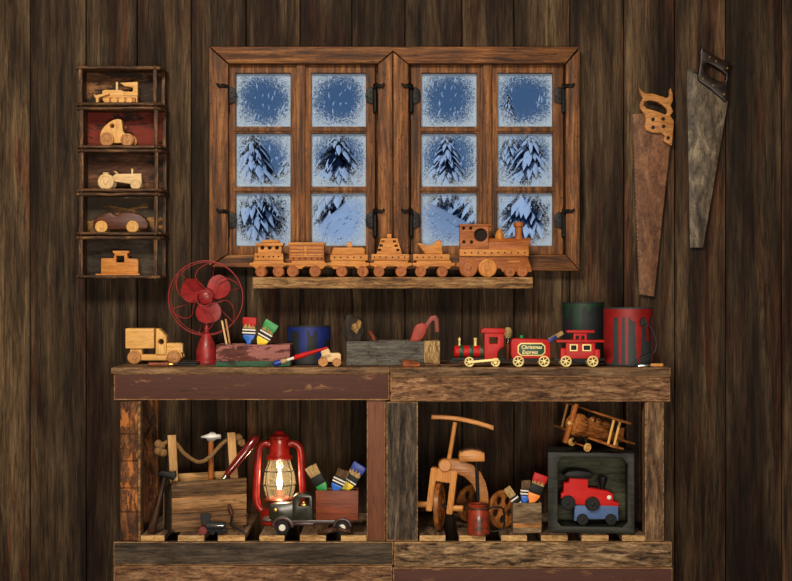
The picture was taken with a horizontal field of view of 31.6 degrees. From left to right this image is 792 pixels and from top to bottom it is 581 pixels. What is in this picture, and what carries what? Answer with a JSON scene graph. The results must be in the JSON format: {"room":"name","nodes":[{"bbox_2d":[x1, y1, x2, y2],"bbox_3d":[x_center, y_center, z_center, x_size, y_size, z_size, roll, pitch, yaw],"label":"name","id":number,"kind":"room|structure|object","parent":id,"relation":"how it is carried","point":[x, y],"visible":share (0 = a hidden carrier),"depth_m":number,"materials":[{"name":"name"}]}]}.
{"room":"toy workshop","nodes":[
{"label":"toy workshop","id":0,"kind":"room"},
{"bbox_2d":[0,0,791,580],"bbox_3d":[-0.003,-0.385,3.956,4.541,2.950,0.111,0,0,0],"label":"wall","id":1,"kind":"structure","parent":0,"point":[722,309],"depth_m":3.90,"materials":[{"name":"brown wood"}]},
{"bbox_2d":[76,236,168,278],"bbox_3d":[-0.749,-0.090,3.834,0.238,0.118,0.113,0,0,0],"label":"wooden box","id":2,"kind":"object","parent":1,"relation":"attached to","point":[151,251],"visible":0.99,"depth_m":3.86,"materials":[{"name":"brown wood"}]},
{"bbox_2d":[96,251,141,274],"bbox_3d":[-0.756,-0.074,3.822,0.120,0.069,0.038,0,0,0],"label":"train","id":3,"kind":"object","parent":2,"relation":"in","point":[109,266],"visible":0.88,"depth_m":3.81,"materials":[{"name":"orange wood"}]},
{"bbox_2d":[77,192,169,236],"bbox_3d":[-0.748,-0.207,3.834,0.238,0.118,0.113,0,0,0],"label":"wooden box","id":4,"kind":"object","parent":2,"relation":"on","point":[153,206],"visible":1,"depth_m":3.86,"materials":[{"name":"brown wood"}]},
{"bbox_2d":[93,212,149,231],"bbox_3d":[-0.749,-0.185,3.822,0.152,0.058,0.052,0,0,0],"label":"car","id":5,"kind":"object","parent":4,"relation":"in","point":[130,221],"visible":0.97,"depth_m":3.81,"materials":[{"name":"brown wood"}]},
{"bbox_2d":[77,149,169,193],"bbox_3d":[-0.747,-0.325,3.834,0.238,0.118,0.113,0,0,0],"label":"wooden box","id":6,"kind":"object","parent":4,"relation":"on","point":[152,163],"visible":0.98,"depth_m":3.86,"materials":[{"name":"brown wood"}]},
{"bbox_2d":[98,168,143,187],"bbox_3d":[-0.751,-0.304,3.822,0.117,0.060,0.052,0,0,0],"label":"tractor","id":7,"kind":"object","parent":6,"relation":"in","point":[105,180],"visible":0.95,"depth_m":3.81,"materials":[{"name":"brown wood"}]},
{"bbox_2d":[77,106,169,151],"bbox_3d":[-0.748,-0.441,3.834,0.238,0.116,0.113,0,0,0],"label":"wooden box","id":8,"kind":"object","parent":6,"relation":"on","point":[149,125],"visible":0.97,"depth_m":3.86,"materials":[{"name":"red wood"}]},
{"bbox_2d":[100,119,136,144],"bbox_3d":[-0.758,-0.429,3.822,0.093,0.075,0.059,0,0,0],"label":"toy car","id":9,"kind":"object","parent":8,"relation":"in","point":[109,135],"visible":0.93,"depth_m":3.80,"materials":[{"name":"brown wood"}]},
{"bbox_2d":[76,65,168,109],"bbox_3d":[-0.750,-0.553,3.834,0.238,0.110,0.113,0,0,0],"label":"wooden box","id":10,"kind":"object","parent":8,"relation":"on","point":[92,80],"visible":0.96,"depth_m":3.86,"materials":[{"name":"brown wood"}]},
{"bbox_2d":[94,82,138,101],"bbox_3d":[-0.762,-0.538,3.819,0.117,0.063,0.050,0,0,0],"label":"toy bulldozer","id":11,"kind":"object","parent":10,"relation":"in","point":[116,95],"visible":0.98,"depth_m":3.81,"materials":[{"name":"brown wood"}]},
{"bbox_2d":[216,64,384,254],"bbox_3d":[-0.263,-0.364,3.881,0.465,0.531,0.071,0,0,0],"label":"window","id":12,"kind":"structure","parent":1,"relation":"in","point":[301,189],"depth_m":3.88,"materials":[{"name":"brown wood"}]},
{"bbox_2d":[253,277,532,288],"bbox_3d":[-0.009,-0.021,3.836,0.756,0.031,0.121,0,0,0],"label":"wall ledge","id":13,"kind":"object","parent":1,"relation":"attached to","point":[258,282],"visible":1,"depth_m":3.77,"materials":[{"name":"brown wood"}]},
{"bbox_2d":[249,240,287,276],"bbox_3d":[-0.346,-0.087,3.815,0.104,0.102,0.053,0,0,0],"label":"toy caboose","id":14,"kind":"object","parent":13,"relation":"on","point":[269,254],"visible":0.99,"depth_m":3.80,"materials":[{"name":"orange wood"}]},
{"bbox_2d":[287,242,327,276],"bbox_3d":[-0.239,-0.084,3.815,0.113,0.094,0.053,0,0,0],"label":"toy boxcar","id":15,"kind":"object","parent":13,"relation":"on","point":[301,254],"visible":1,"depth_m":3.80,"materials":[{"name":"orange wood"}]},
{"bbox_2d":[328,242,369,276],"bbox_3d":[-0.129,-0.084,3.815,0.114,0.095,0.053,0,0,0],"label":"car","id":16,"kind":"object","parent":13,"relation":"on","point":[341,258],"visible":0.98,"depth_m":3.80,"materials":[{"name":"orange wood"}]},
{"bbox_2d":[370,234,411,276],"bbox_3d":[-0.014,-0.095,3.815,0.114,0.117,0.053,0,0,0],"label":"car","id":17,"kind":"object","parent":13,"relation":"on","point":[388,256],"visible":0.99,"depth_m":3.80,"materials":[{"name":"orange wood"}]},
{"bbox_2d":[412,240,454,276],"bbox_3d":[0.103,-0.087,3.815,0.116,0.101,0.053,0,0,0],"label":"car","id":18,"kind":"object","parent":13,"relation":"on","point":[433,256],"visible":1,"depth_m":3.80,"materials":[{"name":"orange wood"}]},
{"bbox_2d":[456,222,531,276],"bbox_3d":[0.266,-0.112,3.815,0.204,0.150,0.057,0,0,0],"label":"locomotive","id":19,"kind":"object","parent":13,"relation":"on","point":[478,251],"visible":0.99,"depth_m":3.79,"materials":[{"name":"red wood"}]},
{"bbox_2d":[209,47,579,270],"bbox_3d":[-0.004,-0.363,3.918,1.022,0.618,0.127,0,0,0],"label":"window frame","id":20,"kind":"structure","parent":1,"relation":"attached to","point":[392,64],"depth_m":3.85,"materials":[{"name":"brown wood"}]},
{"bbox_2d":[401,64,574,254],"bbox_3d":[0.253,-0.364,3.881,0.479,0.531,0.071,0,0,0],"label":"window","id":21,"kind":"structure","parent":1,"relation":"in","point":[486,190],"depth_m":3.88,"materials":[{"name":"brown wood"}]},
{"bbox_2d":[632,87,673,295],"bbox_3d":[0.713,-0.274,3.884,0.114,0.582,0.024,0,0,0],"label":"saw","id":22,"kind":"object","parent":1,"relation":"attached to","point":[652,130],"visible":1,"depth_m":3.89,"materials":[{"name":"metal"}]},
{"bbox_2d":[687,47,729,247],"bbox_3d":[0.867,-0.397,3.884,0.119,0.555,0.024,0,0,0],"label":"saw","id":23,"kind":"object","parent":1,"relation":"attached to","point":[707,97],"visible":1,"depth_m":3.89,"materials":[{"name":"metal"}]},
{"bbox_3d":[0.000,1.115,1.550,4.600,0.050,4.700,0,0,0],"label":"floor","id":24,"kind":"structure","parent":0,"visible":0},
{"bbox_2d":[111,360,393,580],"bbox_3d":[-0.358,0.641,3.675,0.704,0.898,0.370,0,0,0],"label":"bench","id":25,"kind":"object","parent":24,"relation":"on","point":[364,553],"visible":0.91,"depth_m":3.50,"materials":[{"name":"brown wood"}]},
{"bbox_2d":[125,328,184,363],"bbox_3d":[-0.630,0.145,3.665,0.148,0.093,0.054,0,0,0],"label":"truck","id":26,"kind":"object","parent":25,"relation":"on","point":[136,339],"visible":0.99,"depth_m":3.64,"materials":[{"name":"brown wood"}]},
{"bbox_2d":[167,343,182,353],"bbox_3d":[-0.579,0.152,3.665,0.038,0.030,0.034,0,0,0],"label":"hood","id":27,"kind":"object","parent":26,"relation":"attached to","point":[172,348],"depth_m":3.65,"materials":[{"name":"brown wood"}]},
{"bbox_2d":[147,470,176,533],"bbox_3d":[-0.588,0.531,3.514,0.073,0.159,0.022,0,0,0],"label":"hammer","id":28,"kind":"object","parent":25,"relation":"on","point":[153,522],"visible":1,"depth_m":3.51,"materials":[{"name":"brown wood"}]},
{"bbox_2d":[148,362,195,366],"bbox_3d":[-0.566,0.187,3.540,0.121,0.013,0.013,0,0,0],"label":"chisel","id":29,"kind":"object","parent":25,"relation":"on","point":[152,364],"visible":1,"depth_m":3.54,"materials":[{"name":"brown wood"}]},
{"bbox_2d":[174,361,199,364],"bbox_3d":[-0.548,0.186,3.600,0.087,0.010,0.010,0,0,0],"label":"file","id":30,"kind":"object","parent":25,"relation":"on","point":[179,362],"visible":0.73,"depth_m":3.60,"materials":[{"name":"black paint"}]},
{"bbox_2d":[154,431,246,532],"bbox_3d":[-0.505,0.489,3.602,0.239,0.244,0.086,0,0,-24],"label":"tote","id":31,"kind":"object","parent":25,"relation":"on","point":[186,495],"visible":0.97,"depth_m":3.57,"materials":[{"name":"brown wood"}]},
{"bbox_2d":[200,432,220,511],"bbox_3d":[-0.480,0.485,3.628,0.053,0.237,0.016,0,0,-8],"label":"hammer","id":32,"kind":"object","parent":31,"relation":"in","point":[211,437],"visible":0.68,"depth_m":3.62,"materials":[{"name":"red wood"}]},
{"bbox_2d":[194,435,258,512],"bbox_3d":[-0.446,0.488,3.592,0.195,0.228,0.024,0,0,-21],"label":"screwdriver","id":33,"kind":"object","parent":31,"relation":"in","point":[249,446],"visible":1,"depth_m":3.60,"materials":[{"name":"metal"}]},
{"bbox_2d":[168,260,242,364],"bbox_3d":[-0.495,0.056,3.654,0.197,0.270,0.086,0,0,0],"label":"desk fan","id":34,"kind":"object","parent":25,"relation":"on","point":[208,311],"visible":0.95,"depth_m":3.63,"materials":[{"name":"red metal"}]},
{"bbox_2d":[199,514,226,534],"bbox_3d":[-0.459,0.586,3.512,0.069,0.050,0.031,0,0,0],"label":"locomotive","id":35,"kind":"object","parent":25,"relation":"on","point":[212,527],"visible":1,"depth_m":3.50,"materials":[{"name":"paint"}]},
{"bbox_2d":[228,504,245,533],"bbox_3d":[-0.403,0.575,3.523,0.051,0.073,0.017,0,0,29],"label":"tool","id":36,"kind":"object","parent":25,"relation":"on","point":[230,509],"visible":1,"depth_m":3.53,"materials":[{"name":"brown wood"}]},
{"bbox_2d":[216,343,291,366],"bbox_3d":[-0.360,0.164,3.567,0.188,0.055,0.088,0,0,0],"label":"wooden tray","id":37,"kind":"object","parent":25,"relation":"on","point":[235,354],"visible":1,"depth_m":3.52,"materials":[{"name":"pink paint"}]},
{"bbox_2d":[221,319,230,344],"bbox_3d":[-0.430,0.130,3.571,0.032,0.114,0.011,0,0,0],"label":"folding rule","id":38,"kind":"object","parent":37,"relation":"in","point":[225,319],"visible":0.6,"depth_m":3.57,"materials":[{"name":"brown wood"}]},
{"bbox_2d":[242,317,256,344],"bbox_3d":[-0.373,0.127,3.568,0.036,0.119,0.013,0,0,0],"label":"brush","id":39,"kind":"object","parent":37,"relation":"in","point":[249,323],"visible":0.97,"depth_m":3.56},
{"bbox_2d":[257,319,278,344],"bbox_3d":[-0.339,0.130,3.568,0.080,0.116,0.013,0,0,0],"label":"brush","id":40,"kind":"object","parent":37,"relation":"in","point":[264,336],"visible":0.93,"depth_m":3.56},
{"bbox_2d":[252,430,306,525],"bbox_3d":[-0.305,0.489,3.683,0.119,0.245,0.115,0,0,42],"label":"lantern","id":41,"kind":"object","parent":25,"relation":"on","point":[279,445],"visible":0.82,"depth_m":3.67,"materials":[{"name":"red metal"}]},
{"bbox_2d":[266,430,291,460],"bbox_3d":[-0.306,0.405,3.675,0.068,0.076,0.068,0,0,0],"label":"hood","id":42,"kind":"object","parent":41,"relation":"attached to","point":[279,445],"depth_m":3.65,"materials":[{"name":"red metal"}]},
{"bbox_2d":[273,347,327,365],"bbox_3d":[-0.239,0.165,3.495,0.138,0.049,0.014,0,0,0],"label":"brush","id":43,"kind":"object","parent":25,"relation":"on","point":[301,355],"visible":1,"depth_m":3.49,"materials":[{"name":"red wood"}]},
{"bbox_2d":[287,325,330,364],"bbox_3d":[-0.228,0.142,3.665,0.115,0.100,0.115,0,0,0],"label":"paint can","id":44,"kind":"object","parent":25,"relation":"on","point":[303,338],"visible":0.92,"depth_m":3.61,"materials":[{"name":"blue metal"}]},
{"bbox_2d":[262,488,358,534],"bbox_3d":[-0.215,0.556,3.529,0.242,0.110,0.059,0,0,0],"label":"pickup truck","id":45,"kind":"object","parent":25,"relation":"on","point":[335,507],"visible":0.99,"depth_m":3.51,"materials":[{"name":"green metal"}]},
{"bbox_2d":[269,501,291,519],"bbox_3d":[-0.285,0.554,3.528,0.067,0.043,0.040,0,0,0],"label":"hood","id":46,"kind":"object","parent":45,"relation":"attached to","point":[277,510],"depth_m":3.51,"materials":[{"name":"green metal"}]},
{"bbox_2d":[305,463,326,489],"bbox_3d":[-0.185,0.504,3.533,0.091,0.136,0.011,0,0,0],"label":"brush","id":47,"kind":"object","parent":45,"relation":"in","point":[313,471],"visible":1,"depth_m":3.53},
{"bbox_2d":[331,468,349,489],"bbox_3d":[-0.153,0.509,3.521,0.073,0.126,0.013,0,0,0],"label":"brush","id":48,"kind":"object","parent":45,"relation":"in","point":[340,477],"visible":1,"depth_m":3.52,"materials":[{"name":"brown"}]},
{"bbox_2d":[342,461,366,489],"bbox_3d":[-0.126,0.501,3.541,0.103,0.142,0.013,0,0,0],"label":"brush","id":49,"kind":"object","parent":45,"relation":"in","point":[356,470],"visible":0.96,"depth_m":3.54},
{"bbox_2d":[318,348,341,366],"bbox_3d":[-0.167,0.168,3.535,0.057,0.047,0.035,0,0,0],"label":"toy car","id":50,"kind":"object","parent":25,"relation":"on","point":[327,356],"visible":0.99,"depth_m":3.52,"materials":[{"name":"brown wood"}]},
{"bbox_2d":[317,526,350,534],"bbox_3d":[-0.156,0.600,3.503,0.085,0.022,0.036,0,0,0],"label":"pliers","id":51,"kind":"object","parent":25,"relation":"on","point":[338,528],"visible":1,"depth_m":3.49,"materials":[{"name":"metal"}]},
{"bbox_2d":[347,340,439,364],"bbox_3d":[-0.007,0.160,3.618,0.238,0.062,0.097,0,0,0],"label":"box","id":52,"kind":"object","parent":25,"relation":"on","point":[364,352],"visible":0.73,"depth_m":3.57,"materials":[{"name":"grey wood"}]},
{"bbox_2d":[341,311,364,342],"bbox_3d":[-0.111,0.119,3.617,0.062,0.134,0.034,0,0,0],"label":"plane","id":53,"kind":"object","parent":52,"relation":"in","point":[352,327],"visible":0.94,"depth_m":3.60,"materials":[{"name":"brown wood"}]},
{"bbox_2d":[368,330,377,340],"bbox_3d":[-0.058,0.144,3.619,0.029,0.083,0.015,0,0,0],"label":"chisel","id":54,"kind":"object","parent":52,"relation":"in","point":[370,333],"visible":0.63,"depth_m":3.61,"materials":[{"name":"brown wood"}]},
{"bbox_2d":[409,315,438,340],"bbox_3d":[0.066,0.125,3.618,0.090,0.123,0.019,0,0,0],"label":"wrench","id":55,"kind":"object","parent":52,"relation":"in","point":[420,329],"visible":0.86,"depth_m":3.61,"materials":[{"name":"red metal"}]},
{"bbox_2d":[386,360,671,580],"bbox_3d":[0.333,0.641,3.675,0.714,0.898,0.370,0,0,0],"label":"bench","id":56,"kind":"object","parent":24,"relation":"on","point":[643,555],"visible":0.81,"depth_m":3.50,"materials":[{"name":"brown wood"}]},
{"bbox_2d":[401,359,440,365],"bbox_3d":[0.064,0.183,3.540,0.101,0.019,0.012,0,0,0],"label":"screwdriver","id":57,"kind":"object","parent":56,"relation":"on","point":[403,360],"visible":0.54,"depth_m":3.54,"materials":[{"name":"metal"}]},
{"bbox_2d":[402,362,449,367],"bbox_3d":[0.074,0.186,3.495,0.119,0.016,0.016,0,0,0],"label":"awl","id":58,"kind":"object","parent":56,"relation":"on","point":[404,364],"visible":1,"depth_m":3.49,"materials":[{"name":"wood"}]},
{"bbox_2d":[418,414,510,530],"bbox_3d":[0.183,0.463,3.594,0.248,0.296,0.147,0,0,-40],"label":"tricycle","id":59,"kind":"object","parent":56,"relation":"on","point":[448,470],"visible":0.75,"depth_m":3.55,"materials":[{"name":"orange wood"}]},
{"bbox_2d":[449,328,511,366],"bbox_3d":[0.213,0.143,3.527,0.159,0.097,0.046,0,0,0],"label":"locomotive","id":60,"kind":"object","parent":56,"relation":"on","point":[475,353],"visible":1,"depth_m":3.51,"materials":[{"name":"red paint"}]},
{"bbox_2d":[467,502,504,535],"bbox_3d":[0.226,0.573,3.510,0.096,0.077,0.057,0,0,0],"label":"enamel mug","id":61,"kind":"object","parent":56,"relation":"on","point":[478,524],"visible":1,"depth_m":3.49,"materials":[{"name":"red metal"}]},
{"bbox_2d":[504,327,511,360],"bbox_3d":[0.296,0.144,3.700,0.023,0.095,0.023,0,0,0],"label":"brush","id":62,"kind":"object","parent":56,"relation":"on","point":[508,334],"visible":0.93,"depth_m":3.69,"materials":[{"name":"wood"}]},
{"bbox_2d":[511,500,541,532],"bbox_3d":[0.331,0.574,3.555,0.072,0.076,0.057,0,0,0],"label":"box","id":63,"kind":"object","parent":56,"relation":"on","point":[525,517],"visible":1,"depth_m":3.53,"materials":[{"name":"brown wood"}]},
{"bbox_2d":[503,485,521,502],"bbox_3d":[0.309,0.542,3.550,0.076,0.096,0.011,0,0,0],"label":"brush","id":64,"kind":"object","parent":63,"relation":"in","point":[510,493],"visible":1,"depth_m":3.55,"materials":[{"name":"beige"}]},
{"bbox_2d":[520,479,530,502],"bbox_3d":[0.329,0.544,3.560,0.026,0.126,0.011,0,0,0],"label":"brush","id":65,"kind":"object","parent":63,"relation":"in","point":[525,484],"visible":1,"depth_m":3.56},
{"bbox_2d":[528,472,547,502],"bbox_3d":[0.350,0.534,3.552,0.072,0.148,0.011,0,0,0],"label":"brush","id":66,"kind":"object","parent":63,"relation":"in","point":[535,490],"visible":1,"depth_m":3.55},
{"bbox_2d":[510,335,551,366],"bbox_3d":[0.339,0.152,3.527,0.103,0.079,0.045,0,0,0],"label":"wagon","id":67,"kind":"object","parent":56,"relation":"on","point":[522,349],"visible":1,"depth_m":3.51,"materials":[{"name":"red paint"}]},
{"bbox_2d":[545,331,563,363],"bbox_3d":[0.413,0.148,3.655,0.051,0.087,0.010,0,0,0],"label":"brush","id":68,"kind":"object","parent":56,"relation":"on","point":[560,333],"visible":0.65,"depth_m":3.65,"materials":[{"name":"blue"}]},
{"bbox_2d":[552,330,604,366],"bbox_3d":[0.460,0.146,3.528,0.128,0.092,0.045,0,0,0],"label":"toy caboose","id":69,"kind":"object","parent":56,"relation":"on","point":[574,349],"visible":1,"depth_m":3.51,"materials":[{"name":"red paint"}]},
{"bbox_2d":[562,302,603,362],"bbox_3d":[0.499,0.112,3.735,0.112,0.160,0.112,0,0,0],"label":"paint can","id":70,"kind":"object","parent":56,"relation":"on","point":[575,315],"visible":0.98,"depth_m":3.69,"materials":[{"name":"metal"}]},
{"bbox_2d":[548,446,633,533],"bbox_3d":[0.498,0.510,3.590,0.217,0.203,0.131,0,0,6],"label":"wooden crate","id":71,"kind":"object","parent":56,"relation":"on","point":[617,465],"visible":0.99,"depth_m":3.57,"materials":[{"name":"grey wood"}]},
{"bbox_2d":[558,468,618,510],"bbox_3d":[0.492,0.509,3.580,0.149,0.103,0.063,0,0,0],"label":"locomotive","id":72,"kind":"object","parent":71,"relation":"in","point":[576,490],"visible":1,"depth_m":3.56,"materials":[{"name":"red paint"}]},
{"bbox_2d":[554,402,634,451],"bbox_3d":[0.515,0.344,3.559,0.201,0.124,0.216,0,0,-4],"label":"toy biplane","id":73,"kind":"object","parent":71,"relation":"on","point":[577,425],"visible":1,"depth_m":3.52,"materials":[{"name":"brown wood"}]},
{"bbox_2d":[573,505,617,524],"bbox_3d":[0.509,0.572,3.580,0.111,0.050,0.059,0,0,0],"label":"wagon","id":74,"kind":"object","parent":71,"relation":"in","point":[581,514],"visible":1,"depth_m":3.56,"materials":[{"name":"blue paint"}]},
{"bbox_2d":[603,307,652,365],"bbox_3d":[0.597,0.118,3.600,0.126,0.148,0.126,0,0,0],"label":"paint can","id":75,"kind":"object","parent":56,"relation":"on","point":[626,341],"visible":0.99,"depth_m":3.55,"materials":[{"name":"metal"}]},
{"bbox_2d":[631,318,659,366],"bbox_3d":[0.630,0.130,3.522,0.078,0.124,0.013,0,0,-13],"label":"cable","id":76,"kind":"object","parent":56,"relation":"on","point":[632,365],"visible":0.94,"depth_m":3.52,"materials":[{"name":"rubber"}]},
{"bbox_2d":[637,363,663,366],"bbox_3d":[0.635,0.186,3.492,0.065,0.010,0.010,0,0,0],"label":"chisel","id":77,"kind":"object","parent":56,"relation":"on","point":[652,364],"visible":1,"depth_m":3.49,"materials":[{"name":"brown wood"}]},
{"label":"outside","id":78,"kind":"structure","parent":0,"visible":0},
{"bbox_2d":[250,197,531,245],"bbox_3d":[0.000,-0.478,17.020,18.000,2.189,26.000,0,0,0],"label":"snow ground","id":79,"kind":"structure","parent":78,"point":[338,223],"depth_m":8.81,"materials":[{"name":"snow"}]},
{"bbox_2d":[237,135,287,241],"bbox_3d":[-1.185,-0.769,11.502,0.588,1.164,0.599,0,0,0],"label":"fir tree","id":80,"kind":"object","parent":79,"relation":"on","point":[266,220],"visible":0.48,"depth_m":11.35,"materials":[{"name":"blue plant"}]},
{"bbox_2d":[275,153,289,222],"bbox_3d":[-1.024,-0.836,13.501,0.560,1.038,0.564,0,0,0],"label":"fir tree","id":81,"kind":"object","parent":79,"relation":"on","point":[287,158],"visible":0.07,"depth_m":13.42,"materials":[{"name":"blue plant"}]},
{"bbox_2d":[312,135,363,227],"bbox_3d":[-0.440,-0.662,10.494,0.600,1.168,0.615,0,0,-4],"label":"fir tree","id":82,"kind":"object","parent":79,"relation":"on","point":[342,160],"visible":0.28,"depth_m":10.37,"materials":[{"name":"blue plant"}]},
{"bbox_2d":[424,135,465,215],"bbox_3d":[0.440,-0.804,11.999,0.535,1.108,0.541,0,0,0],"label":"fir tree","id":83,"kind":"object","parent":79,"relation":"on","point":[452,155],"visible":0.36,"depth_m":11.90,"materials":[{"name":"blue plant"}]},
{"bbox_2d":[451,160,504,223],"bbox_3d":[0.677,-0.612,10.798,0.545,1.021,0.566,0,0,0],"label":"fir tree","id":84,"kind":"object","parent":79,"relation":"on","point":[458,212],"visible":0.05,"depth_m":10.69,"materials":[{"name":"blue plant"}]},
{"bbox_2d":[497,93,521,181],"bbox_3d":[1.518,-1.691,19.001,0.528,2.006,0.523,0,0,0],"label":"fir tree","id":85,"kind":"object","parent":79,"relation":"on","point":[512,149],"visible":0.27,"depth_m":18.85,"materials":[{"name":"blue plant"}]},
{"bbox_2d":[497,135,549,243],"bbox_3d":[0.983,-0.572,10.198,0.630,1.194,0.638,0,0,0],"label":"fir tree","id":86,"kind":"object","parent":79,"relation":"on","point":[529,216],"visible":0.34,"depth_m":10.04,"materials":[{"name":"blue plant"}]},
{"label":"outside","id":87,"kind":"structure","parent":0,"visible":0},
{"bbox_2d":[238,75,549,243],"bbox_3d":[0.000,-0.876,8.050,2.426,1.378,2.906,0,0,0],"label":"snow","id":88,"kind":"object","parent":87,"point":[439,103],"visible":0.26,"depth_m":7.87,"materials":[{"name":"white snow"}]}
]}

